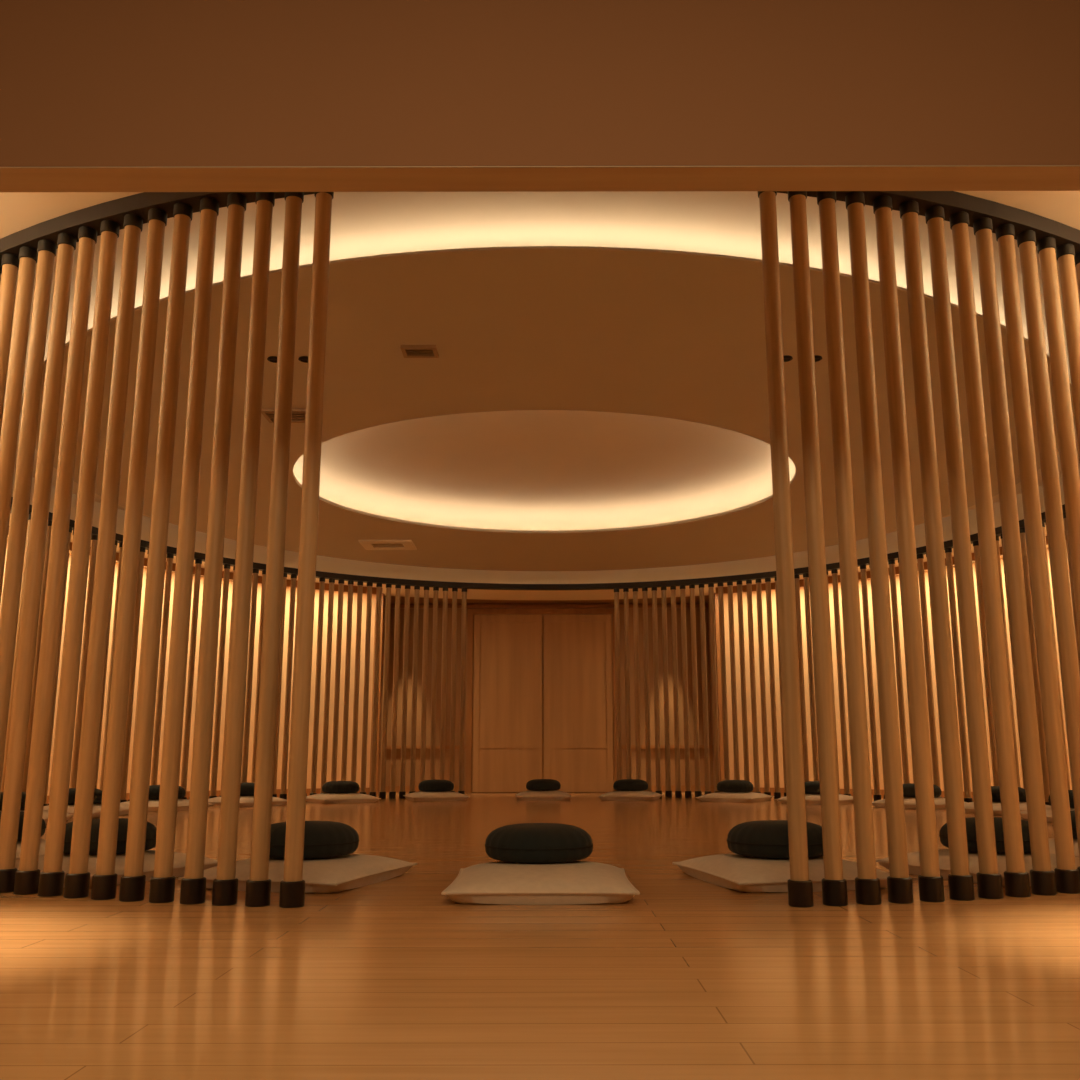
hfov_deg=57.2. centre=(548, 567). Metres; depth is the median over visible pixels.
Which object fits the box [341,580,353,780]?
pole
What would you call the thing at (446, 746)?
trim
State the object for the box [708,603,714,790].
wall
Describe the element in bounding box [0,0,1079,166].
ceiling soffit
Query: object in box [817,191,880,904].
pole
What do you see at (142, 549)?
pole
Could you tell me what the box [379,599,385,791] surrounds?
wall
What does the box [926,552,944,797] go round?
pole
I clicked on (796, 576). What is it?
pole
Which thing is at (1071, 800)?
zafu
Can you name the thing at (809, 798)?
zabuton
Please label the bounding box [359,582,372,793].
pole
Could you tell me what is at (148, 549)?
pole
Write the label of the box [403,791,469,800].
zabuton
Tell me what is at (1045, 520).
pole
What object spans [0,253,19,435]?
pole
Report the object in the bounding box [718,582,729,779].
pole
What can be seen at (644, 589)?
pole
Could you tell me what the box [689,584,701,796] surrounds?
pole
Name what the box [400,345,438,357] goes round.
ceiling vent
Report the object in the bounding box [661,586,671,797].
pole
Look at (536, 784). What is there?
zafu
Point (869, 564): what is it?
pole
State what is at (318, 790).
baseboard
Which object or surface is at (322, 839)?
zafu
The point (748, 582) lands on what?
pole
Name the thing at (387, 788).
baseboard
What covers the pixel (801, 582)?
trim
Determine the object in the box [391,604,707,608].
trim
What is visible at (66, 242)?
pole
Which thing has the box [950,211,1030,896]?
pole
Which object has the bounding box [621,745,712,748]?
trim
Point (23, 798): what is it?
zafu
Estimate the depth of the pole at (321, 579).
13.15 m
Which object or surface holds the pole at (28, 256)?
on the floor
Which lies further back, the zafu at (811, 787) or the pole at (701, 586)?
the pole at (701, 586)
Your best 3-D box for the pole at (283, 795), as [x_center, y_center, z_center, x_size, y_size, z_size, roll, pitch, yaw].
[-3.399,1.542,12.928,0.091,2.945,0.091,9,-14,-40]
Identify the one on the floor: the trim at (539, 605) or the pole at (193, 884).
the pole at (193, 884)
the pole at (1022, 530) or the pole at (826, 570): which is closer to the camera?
the pole at (1022, 530)
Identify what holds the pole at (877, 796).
on the floor
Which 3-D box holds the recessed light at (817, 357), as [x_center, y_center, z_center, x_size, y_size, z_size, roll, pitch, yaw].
[1.708,-1.338,6.367,0.096,0.012,0.096,0,-11,0]
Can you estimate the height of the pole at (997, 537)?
2.945 m
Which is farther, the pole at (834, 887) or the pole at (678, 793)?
the pole at (678, 793)
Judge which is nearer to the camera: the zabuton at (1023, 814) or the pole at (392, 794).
the zabuton at (1023, 814)
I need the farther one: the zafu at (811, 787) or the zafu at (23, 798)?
the zafu at (811, 787)
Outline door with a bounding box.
[466,608,616,792]
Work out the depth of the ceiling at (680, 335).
7.28 m
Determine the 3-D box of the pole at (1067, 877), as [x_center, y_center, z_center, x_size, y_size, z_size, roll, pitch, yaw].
[2.110,-0.125,4.304,0.091,2.945,0.091,5,-12,-23]
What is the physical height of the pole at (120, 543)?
2.945 m
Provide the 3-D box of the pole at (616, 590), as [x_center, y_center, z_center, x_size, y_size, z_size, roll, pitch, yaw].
[0.980,1.755,14.069,0.091,2.945,0.091,-2,-11,11]
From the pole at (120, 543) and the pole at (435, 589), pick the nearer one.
the pole at (120, 543)
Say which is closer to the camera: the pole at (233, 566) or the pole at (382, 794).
the pole at (233, 566)
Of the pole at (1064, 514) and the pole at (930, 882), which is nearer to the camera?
the pole at (930, 882)
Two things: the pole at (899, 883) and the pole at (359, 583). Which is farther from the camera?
the pole at (359, 583)
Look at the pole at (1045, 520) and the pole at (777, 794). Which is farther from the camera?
the pole at (777, 794)
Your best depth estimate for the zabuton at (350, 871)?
4.17 m
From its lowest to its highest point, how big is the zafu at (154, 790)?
0.151 m
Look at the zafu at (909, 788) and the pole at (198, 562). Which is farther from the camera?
the pole at (198, 562)
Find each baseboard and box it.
[46,788,368,803]
[385,786,465,792]
[644,785,713,791]
[750,787,972,797]
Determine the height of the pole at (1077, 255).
2.945 m
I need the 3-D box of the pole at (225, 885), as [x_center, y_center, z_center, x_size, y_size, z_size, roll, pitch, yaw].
[-1.225,-0.176,4.011,0.091,2.945,0.091,-3,-11,13]
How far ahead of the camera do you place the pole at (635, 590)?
14.00 m
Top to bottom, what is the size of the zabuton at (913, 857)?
0.110 m
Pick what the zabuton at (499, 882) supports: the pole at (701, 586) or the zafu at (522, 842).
the zafu at (522, 842)
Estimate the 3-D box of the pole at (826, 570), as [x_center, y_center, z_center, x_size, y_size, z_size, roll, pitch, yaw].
[3.626,1.493,12.731,0.091,2.945,0.091,-10,-15,43]
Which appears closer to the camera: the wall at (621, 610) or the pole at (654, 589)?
the pole at (654, 589)
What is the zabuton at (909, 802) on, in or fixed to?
on the floor
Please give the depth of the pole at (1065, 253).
4.67 m
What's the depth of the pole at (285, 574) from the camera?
12.81 m
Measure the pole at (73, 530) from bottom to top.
2.945 m
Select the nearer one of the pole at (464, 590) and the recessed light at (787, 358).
the recessed light at (787, 358)
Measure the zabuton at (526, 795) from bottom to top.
0.110 m
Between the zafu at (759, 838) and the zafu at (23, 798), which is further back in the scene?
the zafu at (23, 798)
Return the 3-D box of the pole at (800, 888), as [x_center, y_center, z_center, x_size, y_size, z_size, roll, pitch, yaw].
[0.932,-0.191,3.951,0.091,2.945,0.091,2,-11,-10]
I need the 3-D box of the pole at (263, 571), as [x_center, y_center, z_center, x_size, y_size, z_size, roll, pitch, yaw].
[-3.702,1.490,12.654,0.091,2.945,0.091,11,-15,-44]
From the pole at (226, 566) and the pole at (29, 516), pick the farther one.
the pole at (226, 566)
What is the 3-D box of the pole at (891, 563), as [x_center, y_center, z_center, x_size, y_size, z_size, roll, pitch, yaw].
[4.255,1.356,12.021,0.091,2.945,0.091,8,-13,-35]
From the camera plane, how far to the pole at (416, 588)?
13.79 m
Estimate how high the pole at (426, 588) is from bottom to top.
2.945 m
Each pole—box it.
[0,233,76,892]
[0,239,56,793]
[0,246,37,601]
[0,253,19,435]
[0,263,1,283]
[0,507,10,604]
[0,508,11,616]
[1,514,30,791]
[13,226,97,894]
[22,521,51,791]
[38,220,119,896]
[44,527,71,805]
[47,530,73,805]
[63,214,142,898]
[70,535,97,787]
[91,208,166,899]
[95,540,117,788]
[98,542,122,803]
[119,202,192,901]
[120,547,145,802]
[128,549,148,800]
[149,197,218,902]
[150,553,173,784]
[180,192,246,904]
[180,559,201,798]
[209,564,229,798]
[212,192,274,905]
[219,566,234,796]
[241,569,258,782]
[245,192,303,906]
[251,570,265,782]
[272,573,286,796]
[279,192,333,907]
[279,574,296,799]
[310,577,324,794]
[320,578,334,793]
[331,579,343,780]
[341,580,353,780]
[351,581,362,792]
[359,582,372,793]
[369,583,381,796]
[379,584,391,798]
[389,584,400,798]
[399,585,410,798]
[409,585,419,793]
[419,586,428,791]
[430,587,438,779]
[439,587,447,779]
[449,587,457,791]
[458,588,466,794]
[614,588,621,790]
[623,588,631,778]
[633,587,640,779]
[642,587,651,791]
[651,587,661,797]
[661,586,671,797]
[670,586,681,797]
[680,585,691,797]
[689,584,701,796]
[699,584,710,794]
[708,583,720,792]
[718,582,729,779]
[727,581,739,779]
[736,580,749,781]
[746,580,760,792]
[755,579,770,795]
[758,191,813,906]
[765,578,780,799]
[774,577,785,796]
[787,191,847,905]
[794,574,808,781]
[803,573,818,780]
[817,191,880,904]
[826,570,839,793]
[831,569,850,795]
[845,191,913,903]
[860,565,881,800]
[869,564,884,798]
[873,195,944,901]
[888,559,909,783]
[898,558,913,780]
[899,200,974,900]
[917,554,941,797]
[925,206,1002,898]
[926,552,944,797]
[945,548,972,802]
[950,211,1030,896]
[973,217,1056,895]
[973,541,998,785]
[995,224,1079,893]
[996,536,1020,786]
[1000,534,1025,801]
[1017,230,1079,874]
[1019,528,1050,805]
[1037,237,1079,646]
[1042,522,1069,789]
[1045,520,1072,789]
[1056,243,1079,462]
[1063,512,1079,673]
[1074,252,1079,301]
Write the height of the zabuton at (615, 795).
0.110 m
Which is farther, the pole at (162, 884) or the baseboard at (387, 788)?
the baseboard at (387, 788)
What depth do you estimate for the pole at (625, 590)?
14.04 m
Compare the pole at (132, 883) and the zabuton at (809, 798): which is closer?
the pole at (132, 883)
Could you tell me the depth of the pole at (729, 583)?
13.52 m
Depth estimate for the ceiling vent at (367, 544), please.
11.87 m
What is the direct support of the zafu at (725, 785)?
on the zabuton at (719, 796)
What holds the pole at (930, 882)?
on the floor
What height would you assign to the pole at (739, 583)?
2.945 m
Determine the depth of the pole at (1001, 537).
10.58 m
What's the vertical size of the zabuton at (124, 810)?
0.110 m
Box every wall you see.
[0,539,375,795]
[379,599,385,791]
[385,603,713,792]
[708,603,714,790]
[723,548,1079,791]
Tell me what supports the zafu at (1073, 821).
on the zabuton at (1051, 840)
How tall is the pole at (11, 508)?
2.945 m
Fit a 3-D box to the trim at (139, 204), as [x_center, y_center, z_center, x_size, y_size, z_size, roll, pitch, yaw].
[-0.001,-0.699,9.299,10.590,0.075,10.590,0,-11,0]
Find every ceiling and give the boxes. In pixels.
[0,191,1079,603]
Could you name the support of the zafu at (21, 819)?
on the zabuton at (42, 841)
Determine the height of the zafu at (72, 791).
0.151 m
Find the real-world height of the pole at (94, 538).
2.945 m
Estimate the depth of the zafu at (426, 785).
12.87 m
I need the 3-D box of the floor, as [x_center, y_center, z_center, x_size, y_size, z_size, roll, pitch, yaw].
[0.003,1.778,6.226,16.000,0.060,19.900,0,-11,0]
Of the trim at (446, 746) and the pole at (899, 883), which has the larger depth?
the trim at (446, 746)
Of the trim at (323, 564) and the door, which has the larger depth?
the door
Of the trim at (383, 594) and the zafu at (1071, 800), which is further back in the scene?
the trim at (383, 594)
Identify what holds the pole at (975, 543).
on the floor
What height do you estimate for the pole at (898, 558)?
2.945 m
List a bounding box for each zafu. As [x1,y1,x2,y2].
[0,792,25,810]
[0,811,45,840]
[63,818,156,854]
[68,788,101,804]
[149,785,184,799]
[240,782,254,795]
[269,821,359,858]
[322,781,359,792]
[418,780,453,791]
[485,823,592,862]
[526,779,560,790]
[613,779,647,790]
[717,780,752,791]
[726,820,822,857]
[805,781,838,793]
[903,783,941,796]
[939,817,1030,852]
[991,786,1025,801]
[1048,790,1073,807]
[1052,810,1076,838]
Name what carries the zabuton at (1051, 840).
on the floor
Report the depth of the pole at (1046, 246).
4.52 m
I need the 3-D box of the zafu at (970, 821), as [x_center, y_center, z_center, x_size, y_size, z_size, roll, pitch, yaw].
[2.083,1.253,4.655,0.469,0.151,0.469,-3,-11,15]
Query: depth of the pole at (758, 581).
13.29 m
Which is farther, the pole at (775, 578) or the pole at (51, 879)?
the pole at (775, 578)
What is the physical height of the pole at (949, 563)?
2.945 m
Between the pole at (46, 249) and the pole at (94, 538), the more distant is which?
the pole at (94, 538)
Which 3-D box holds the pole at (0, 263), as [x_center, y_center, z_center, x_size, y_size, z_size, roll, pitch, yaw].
[-2.740,-0.056,4.628,0.091,2.945,0.091,-7,-13,31]
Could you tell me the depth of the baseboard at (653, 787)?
15.65 m
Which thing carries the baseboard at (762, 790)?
attached to the wall at (744, 594)
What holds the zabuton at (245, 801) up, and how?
on the floor
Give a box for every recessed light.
[267,356,276,362]
[298,356,307,362]
[784,355,792,361]
[814,355,821,361]
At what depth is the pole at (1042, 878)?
4.20 m
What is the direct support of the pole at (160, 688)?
on the floor
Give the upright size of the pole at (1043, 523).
2.945 m
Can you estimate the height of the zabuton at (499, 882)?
0.110 m
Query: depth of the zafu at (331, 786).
12.30 m
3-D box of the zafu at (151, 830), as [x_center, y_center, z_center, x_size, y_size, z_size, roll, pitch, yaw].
[-2.079,1.259,4.655,0.469,0.151,0.469,2,-11,-13]
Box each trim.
[0,165,1079,191]
[0,191,1079,589]
[8,529,382,594]
[12,468,1079,583]
[369,593,384,794]
[387,745,465,748]
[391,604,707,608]
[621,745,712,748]
[714,593,724,780]
[716,536,1065,593]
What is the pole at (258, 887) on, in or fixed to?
on the floor
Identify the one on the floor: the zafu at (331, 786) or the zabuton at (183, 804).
the zabuton at (183, 804)
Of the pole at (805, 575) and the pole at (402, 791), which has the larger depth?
the pole at (402, 791)
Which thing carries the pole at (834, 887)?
on the floor
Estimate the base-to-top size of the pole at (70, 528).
2.945 m
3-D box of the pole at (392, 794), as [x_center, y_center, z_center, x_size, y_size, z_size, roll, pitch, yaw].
[-2.127,1.691,13.716,0.091,2.945,0.091,5,-12,-23]
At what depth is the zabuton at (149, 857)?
4.45 m
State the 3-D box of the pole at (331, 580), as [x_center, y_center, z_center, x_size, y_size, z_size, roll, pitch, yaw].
[-2.964,1.604,13.256,0.091,2.945,0.091,7,-13,-34]
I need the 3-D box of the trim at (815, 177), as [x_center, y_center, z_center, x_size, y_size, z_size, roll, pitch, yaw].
[-0.002,-1.159,2.957,4.240,0.004,0.128,0,-11,0]
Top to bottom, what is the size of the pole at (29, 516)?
2.945 m
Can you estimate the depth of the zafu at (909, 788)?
10.74 m
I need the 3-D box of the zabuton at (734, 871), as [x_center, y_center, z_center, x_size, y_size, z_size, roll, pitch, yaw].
[1.034,1.343,4.425,0.739,0.110,0.808,2,-11,-12]
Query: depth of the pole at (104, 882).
4.11 m
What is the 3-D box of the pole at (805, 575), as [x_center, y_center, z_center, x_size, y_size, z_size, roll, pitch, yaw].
[3.423,1.529,12.912,0.091,2.945,0.091,-9,-14,40]
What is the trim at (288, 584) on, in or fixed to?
attached to the wall at (326, 593)
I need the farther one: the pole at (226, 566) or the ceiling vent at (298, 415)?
the pole at (226, 566)
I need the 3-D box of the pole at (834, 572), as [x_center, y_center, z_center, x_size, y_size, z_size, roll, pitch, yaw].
[3.724,1.475,12.637,0.091,2.945,0.091,11,-15,-44]
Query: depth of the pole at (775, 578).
13.14 m
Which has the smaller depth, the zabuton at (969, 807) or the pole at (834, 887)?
the pole at (834, 887)
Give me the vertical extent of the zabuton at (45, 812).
0.110 m
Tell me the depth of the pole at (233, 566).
12.33 m
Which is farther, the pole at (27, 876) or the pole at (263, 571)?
the pole at (263, 571)
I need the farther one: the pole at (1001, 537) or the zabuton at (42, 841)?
the pole at (1001, 537)
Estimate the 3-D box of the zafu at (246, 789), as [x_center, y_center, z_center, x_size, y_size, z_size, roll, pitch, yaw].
[-3.561,2.602,11.626,0.469,0.151,0.469,-10,-14,41]
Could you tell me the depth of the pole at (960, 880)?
4.06 m
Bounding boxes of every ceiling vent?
[261,409,305,422]
[358,540,416,549]
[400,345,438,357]
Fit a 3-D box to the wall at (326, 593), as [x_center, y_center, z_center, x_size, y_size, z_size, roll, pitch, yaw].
[-4.409,0.736,8.930,4.579,3.020,12.503,0,-11,0]
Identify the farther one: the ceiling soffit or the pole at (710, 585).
the pole at (710, 585)
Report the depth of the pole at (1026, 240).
4.36 m
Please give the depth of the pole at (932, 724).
11.67 m
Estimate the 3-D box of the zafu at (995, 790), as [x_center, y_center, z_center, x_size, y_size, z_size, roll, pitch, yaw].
[4.486,2.237,9.787,0.469,0.151,0.469,6,-13,-30]
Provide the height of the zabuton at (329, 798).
0.110 m
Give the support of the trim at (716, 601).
attached to the wall at (708, 603)
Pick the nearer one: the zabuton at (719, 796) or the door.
the zabuton at (719, 796)
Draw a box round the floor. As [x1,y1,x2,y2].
[0,792,1079,1079]
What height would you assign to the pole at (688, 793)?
2.945 m
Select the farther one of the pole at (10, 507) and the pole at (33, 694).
the pole at (33, 694)
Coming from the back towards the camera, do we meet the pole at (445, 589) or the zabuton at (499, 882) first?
the pole at (445, 589)
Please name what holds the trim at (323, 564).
attached to the wall at (326, 593)
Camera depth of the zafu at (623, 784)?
12.99 m
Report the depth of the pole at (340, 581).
13.32 m
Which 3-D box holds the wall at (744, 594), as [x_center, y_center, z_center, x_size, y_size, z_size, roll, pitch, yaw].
[4.411,0.723,8.930,4.579,3.020,12.503,0,-11,0]
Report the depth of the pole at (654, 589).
13.91 m
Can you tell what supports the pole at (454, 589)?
on the floor
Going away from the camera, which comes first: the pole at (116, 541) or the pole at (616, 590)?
the pole at (116, 541)
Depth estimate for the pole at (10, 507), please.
9.48 m
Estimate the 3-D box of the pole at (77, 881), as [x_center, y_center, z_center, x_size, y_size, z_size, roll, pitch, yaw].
[-1.880,-0.137,4.211,0.091,2.945,0.091,-4,-12,21]
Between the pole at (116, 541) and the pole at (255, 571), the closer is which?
the pole at (116, 541)
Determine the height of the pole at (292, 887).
2.945 m
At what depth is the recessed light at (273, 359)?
6.36 m
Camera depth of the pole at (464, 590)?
13.99 m
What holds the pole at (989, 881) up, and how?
on the floor
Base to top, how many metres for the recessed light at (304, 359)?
0.012 m
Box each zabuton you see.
[15,850,216,887]
[16,839,45,859]
[20,810,73,823]
[43,804,128,817]
[120,799,214,811]
[178,854,417,893]
[208,796,286,806]
[306,793,380,803]
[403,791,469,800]
[441,861,639,904]
[515,791,571,799]
[597,791,662,799]
[672,853,889,892]
[695,792,773,801]
[775,794,852,804]
[872,797,967,808]
[876,849,1079,886]
[964,802,1050,814]
[1020,807,1073,821]
[1049,838,1078,857]
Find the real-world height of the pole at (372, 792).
2.945 m

